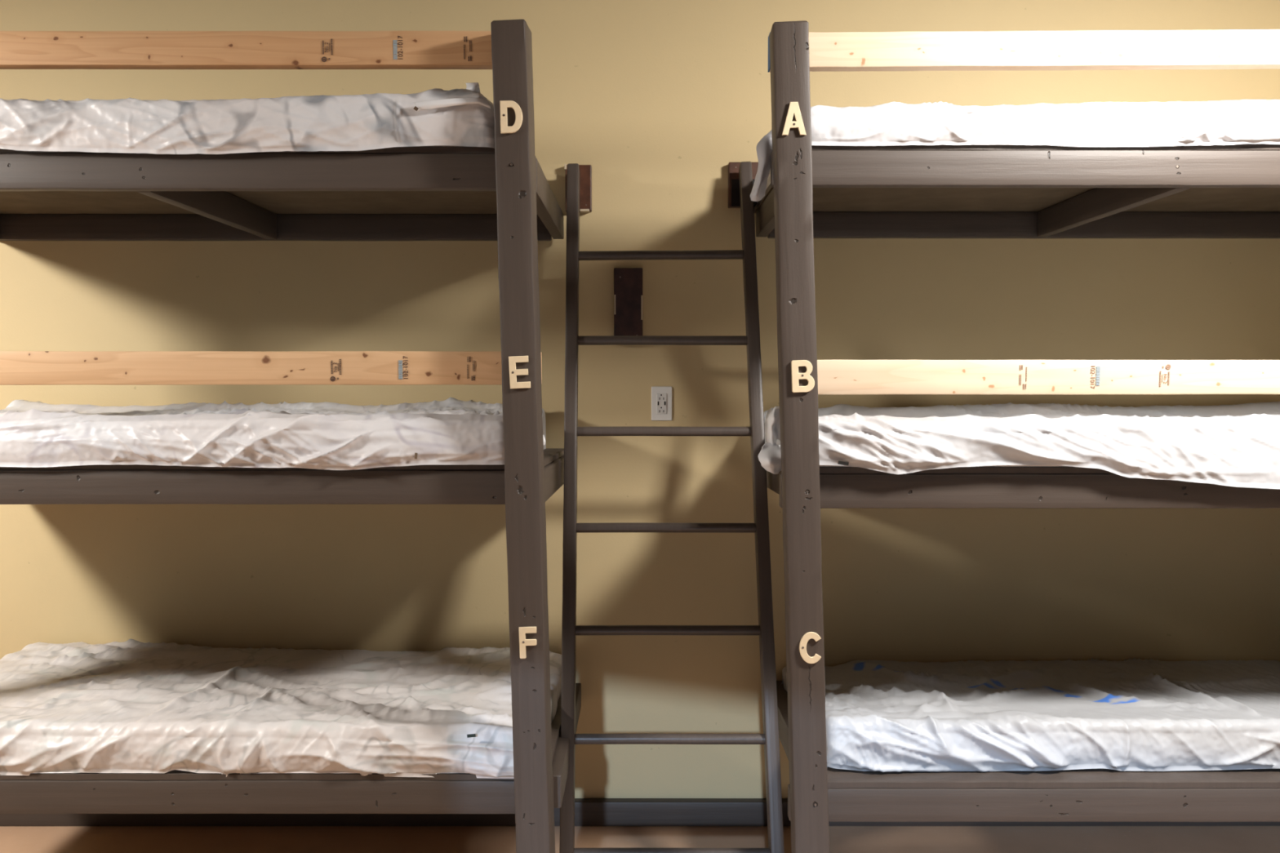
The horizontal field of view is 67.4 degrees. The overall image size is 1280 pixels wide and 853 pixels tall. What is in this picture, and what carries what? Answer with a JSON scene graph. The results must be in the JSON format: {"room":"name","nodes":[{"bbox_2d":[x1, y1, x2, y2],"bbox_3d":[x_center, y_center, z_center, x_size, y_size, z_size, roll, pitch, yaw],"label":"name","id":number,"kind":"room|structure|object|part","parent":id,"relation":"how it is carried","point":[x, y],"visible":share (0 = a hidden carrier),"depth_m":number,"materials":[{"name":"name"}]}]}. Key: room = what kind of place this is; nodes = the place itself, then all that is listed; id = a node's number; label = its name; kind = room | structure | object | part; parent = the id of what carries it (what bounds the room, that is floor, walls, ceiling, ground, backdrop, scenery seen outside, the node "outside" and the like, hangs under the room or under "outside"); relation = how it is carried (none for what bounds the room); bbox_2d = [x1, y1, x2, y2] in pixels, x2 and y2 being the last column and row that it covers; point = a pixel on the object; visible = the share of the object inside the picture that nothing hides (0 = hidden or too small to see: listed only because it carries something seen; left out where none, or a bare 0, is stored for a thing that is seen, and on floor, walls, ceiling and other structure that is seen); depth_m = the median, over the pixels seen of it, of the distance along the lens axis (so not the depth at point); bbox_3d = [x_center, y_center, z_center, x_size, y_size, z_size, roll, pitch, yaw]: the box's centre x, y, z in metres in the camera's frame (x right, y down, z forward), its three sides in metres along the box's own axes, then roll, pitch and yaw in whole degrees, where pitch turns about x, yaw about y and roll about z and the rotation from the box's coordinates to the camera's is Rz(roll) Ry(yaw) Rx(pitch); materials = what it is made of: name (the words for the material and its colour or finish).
{"room":"dormitory","nodes":[
{"label":"dormitory","id":0,"kind":"room"},
{"bbox_2d":[0,0,1279,798],"bbox_3d":[-0.450,-0.080,3.495,9.700,3.060,0.100,0,3,0],"label":"wall","id":1,"kind":"structure","parent":0,"point":[659,97],"depth_m":3.44,"materials":[{"name":"beige paint"}]},
{"bbox_2d":[564,164,591,212],"bbox_3d":[-0.218,-0.840,3.389,0.095,0.164,0.036,0,3,0],"label":"wall block","id":2,"kind":"object","parent":1,"relation":"attached to","point":[585,171],"visible":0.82,"depth_m":3.37,"materials":[{"name":"brown wood"}]},
{"bbox_2d":[613,267,642,335],"bbox_3d":[-0.041,-0.426,3.412,0.102,0.270,0.030,0,3,0],"label":"wall block","id":3,"kind":"object","parent":1,"relation":"attached to","point":[628,282],"visible":0.83,"depth_m":3.40,"materials":[{"name":"brown wood"}]},
{"bbox_2d":[0,798,1279,826],"bbox_3d":[-0.450,1.407,3.500,9.480,0.090,0.038,0,3,0],"label":"baseboard","id":4,"kind":"structure","parent":1,"relation":"attached to","point":[588,811],"depth_m":3.48,"materials":[{"name":"paint"}]},
{"bbox_2d":[651,386,671,420],"bbox_3d":[0.078,-0.082,3.440,0.074,0.122,0.010,0,3,0],"label":"wall outlet","id":5,"kind":"object","parent":1,"relation":"attached to","point":[661,397],"visible":1,"depth_m":3.44,"materials":[{"name":"white plastic"}]},
{"bbox_2d":[656,393,666,413],"bbox_3d":[0.078,-0.082,3.438,0.035,0.073,0.004,0,3,0],"label":"receptacle","id":6,"kind":"object","parent":5,"relation":"attached to","point":[661,398],"depth_m":3.44,"materials":[{"name":"white plastic"}]},
{"bbox_2d":[728,162,758,208],"bbox_3d":[0.367,-0.852,3.387,0.112,0.155,0.038,0,3,0],"label":"wall block","id":7,"kind":"object","parent":1,"relation":"attached to","point":[734,200],"visible":0.5,"depth_m":3.37,"materials":[{"name":"black wood"}]},
{"bbox_2d":[0,826,1279,852],"bbox_3d":[-0.450,1.687,-0.194,9.700,0.100,7.645,0,3,0],"label":"floor","id":8,"kind":"structure","parent":0,"point":[13,839],"depth_m":3.39,"materials":[{"name":"brown"}]},
{"bbox_2d":[0,18,581,852],"bbox_3d":[-1.277,0.224,2.936,2.136,2.511,1.060,0,3,0],"label":"bunk bed","id":9,"kind":"object","parent":8,"relation":"on","point":[503,194],"visible":0.8,"depth_m":2.48,"materials":[{"name":"paint"}]},
{"bbox_3d":[-1.311,-0.966,2.463,2.060,0.087,0.039,0,3,0],"label":"guard rail","id":10,"kind":"part","parent":9,"relation":"part of","materials":[{"name":"brown wood"}]},
{"bbox_2d":[0,82,494,154],"bbox_3d":[-1.277,-0.811,2.902,1.838,0.195,0.999,0,3,0],"label":"mattress","id":11,"kind":"object","parent":9,"relation":"on","point":[435,117],"visible":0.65,"depth_m":2.43,"materials":[{"name":"white fabric"}]},
{"bbox_3d":[-1.295,-0.734,2.934,2.027,0.018,0.951,0,3,0],"label":"deck panel","id":12,"kind":"part","parent":9,"relation":"part of","materials":[{"name":"brown paint"}]},
{"bbox_3d":[-1.288,-0.152,2.504,2.060,0.088,0.040,0,3,0],"label":"guard rail","id":13,"kind":"part","parent":9,"relation":"part of","materials":[{"name":"brown wood"}]},
{"bbox_2d":[0,397,546,470],"bbox_3d":[-1.228,0.011,2.942,1.936,0.185,1.008,0,3,0],"label":"mattress","id":14,"kind":"object","parent":9,"relation":"on","point":[330,436],"visible":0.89,"depth_m":2.48,"materials":[{"name":"white fabric"}]},
{"bbox_2d":[0,639,561,778],"bbox_3d":[-1.229,0.841,2.998,1.934,0.172,0.978,0,3,0],"label":"mattress","id":15,"kind":"object","parent":9,"relation":"on","point":[131,705],"visible":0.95,"depth_m":2.71,"materials":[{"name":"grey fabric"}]},
{"bbox_3d":[-1.257,0.920,3.017,2.027,0.048,0.951,0,3,0],"label":"deck panel","id":16,"kind":"part","parent":9,"relation":"part of","materials":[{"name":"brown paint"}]},
{"bbox_3d":[-1.276,0.096,2.976,2.027,0.048,0.951,0,3,0],"label":"deck panel","id":17,"kind":"part","parent":9,"relation":"part of","materials":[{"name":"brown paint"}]},
{"bbox_3d":[-0.291,0.250,2.459,0.090,2.506,0.090,-1,3,4],"label":"post","id":18,"kind":"part","parent":9,"relation":"part of","materials":[{"name":"paint"}]},
{"bbox_2d":[559,161,784,852],"bbox_3d":[0.088,0.286,3.051,0.676,2.365,0.711,0,3,0],"label":"ladder","id":19,"kind":"object","parent":8,"relation":"on","point":[770,739],"visible":0.98,"depth_m":3.03,"materials":[{"name":"paint"}]},
{"bbox_3d":[-0.222,0.290,3.051,0.041,2.432,0.061,0,-13,0],"label":"rail","id":20,"kind":"part","parent":19,"relation":"part of","materials":[{"name":"paint"}]},
{"bbox_3d":[0.385,0.286,3.052,0.042,2.440,0.061,-1,-13,0],"label":"rail","id":21,"kind":"part","parent":19,"relation":"part of","materials":[{"name":"paint"}]},
{"bbox_2d":[754,20,1279,852],"bbox_3d":[1.404,0.220,2.933,2.156,2.520,1.055,0,3,0],"label":"bunk bed","id":22,"kind":"object","parent":8,"relation":"on","point":[942,191],"visible":0.81,"depth_m":2.49,"materials":[{"name":"paint"}]},
{"bbox_3d":[0.413,0.252,2.459,0.090,2.503,0.090,-2,3,2],"label":"post","id":23,"kind":"part","parent":22,"relation":"part of","materials":[{"name":"paint"}]},
{"bbox_3d":[1.411,0.106,2.976,1.991,0.048,0.951,0,3,0],"label":"deck panel","id":24,"kind":"part","parent":22,"relation":"part of","materials":[{"name":"brown paint"}]},
{"bbox_2d":[750,99,1279,203],"bbox_3d":[1.296,-0.743,2.919,2.019,0.274,0.978,0,3,0],"label":"mattress","id":25,"kind":"object","parent":22,"relation":"on","point":[1238,122],"visible":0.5,"depth_m":2.45,"materials":[{"name":"white fabric"}]},
{"bbox_3d":[1.391,-0.743,2.934,1.974,0.018,0.951,0,3,0],"label":"deck panel","id":26,"kind":"part","parent":22,"relation":"part of","materials":[{"name":"brown paint"}]},
{"bbox_2d":[758,401,1279,488],"bbox_3d":[1.308,0.034,2.940,1.992,0.214,1.007,0,3,0],"label":"mattress","id":27,"kind":"object","parent":22,"relation":"on","point":[1237,445],"visible":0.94,"depth_m":2.46,"materials":[{"name":"white fabric"}]},
{"bbox_3d":[1.362,-0.967,2.463,2.060,0.091,0.040,0,3,0],"label":"guard rail","id":28,"kind":"part","parent":22,"relation":"part of","materials":[{"name":"brown wood"}]},
{"bbox_3d":[1.447,0.942,3.018,1.978,0.048,0.951,0,3,0],"label":"deck panel","id":29,"kind":"part","parent":22,"relation":"part of","materials":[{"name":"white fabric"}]},
{"bbox_2d":[781,657,1279,772],"bbox_3d":[1.405,0.859,3.031,1.802,0.176,0.916,0,3,0],"label":"mattress","id":30,"kind":"object","parent":22,"relation":"on","point":[1134,714],"visible":0.98,"depth_m":2.69,"materials":[{"name":"white fabric"}]},
{"bbox_3d":[1.401,-0.129,2.505,2.060,0.091,0.040,0,3,0],"label":"guard rail","id":31,"kind":"part","parent":22,"relation":"part of","materials":[{"name":"brown wood"}]}
]}

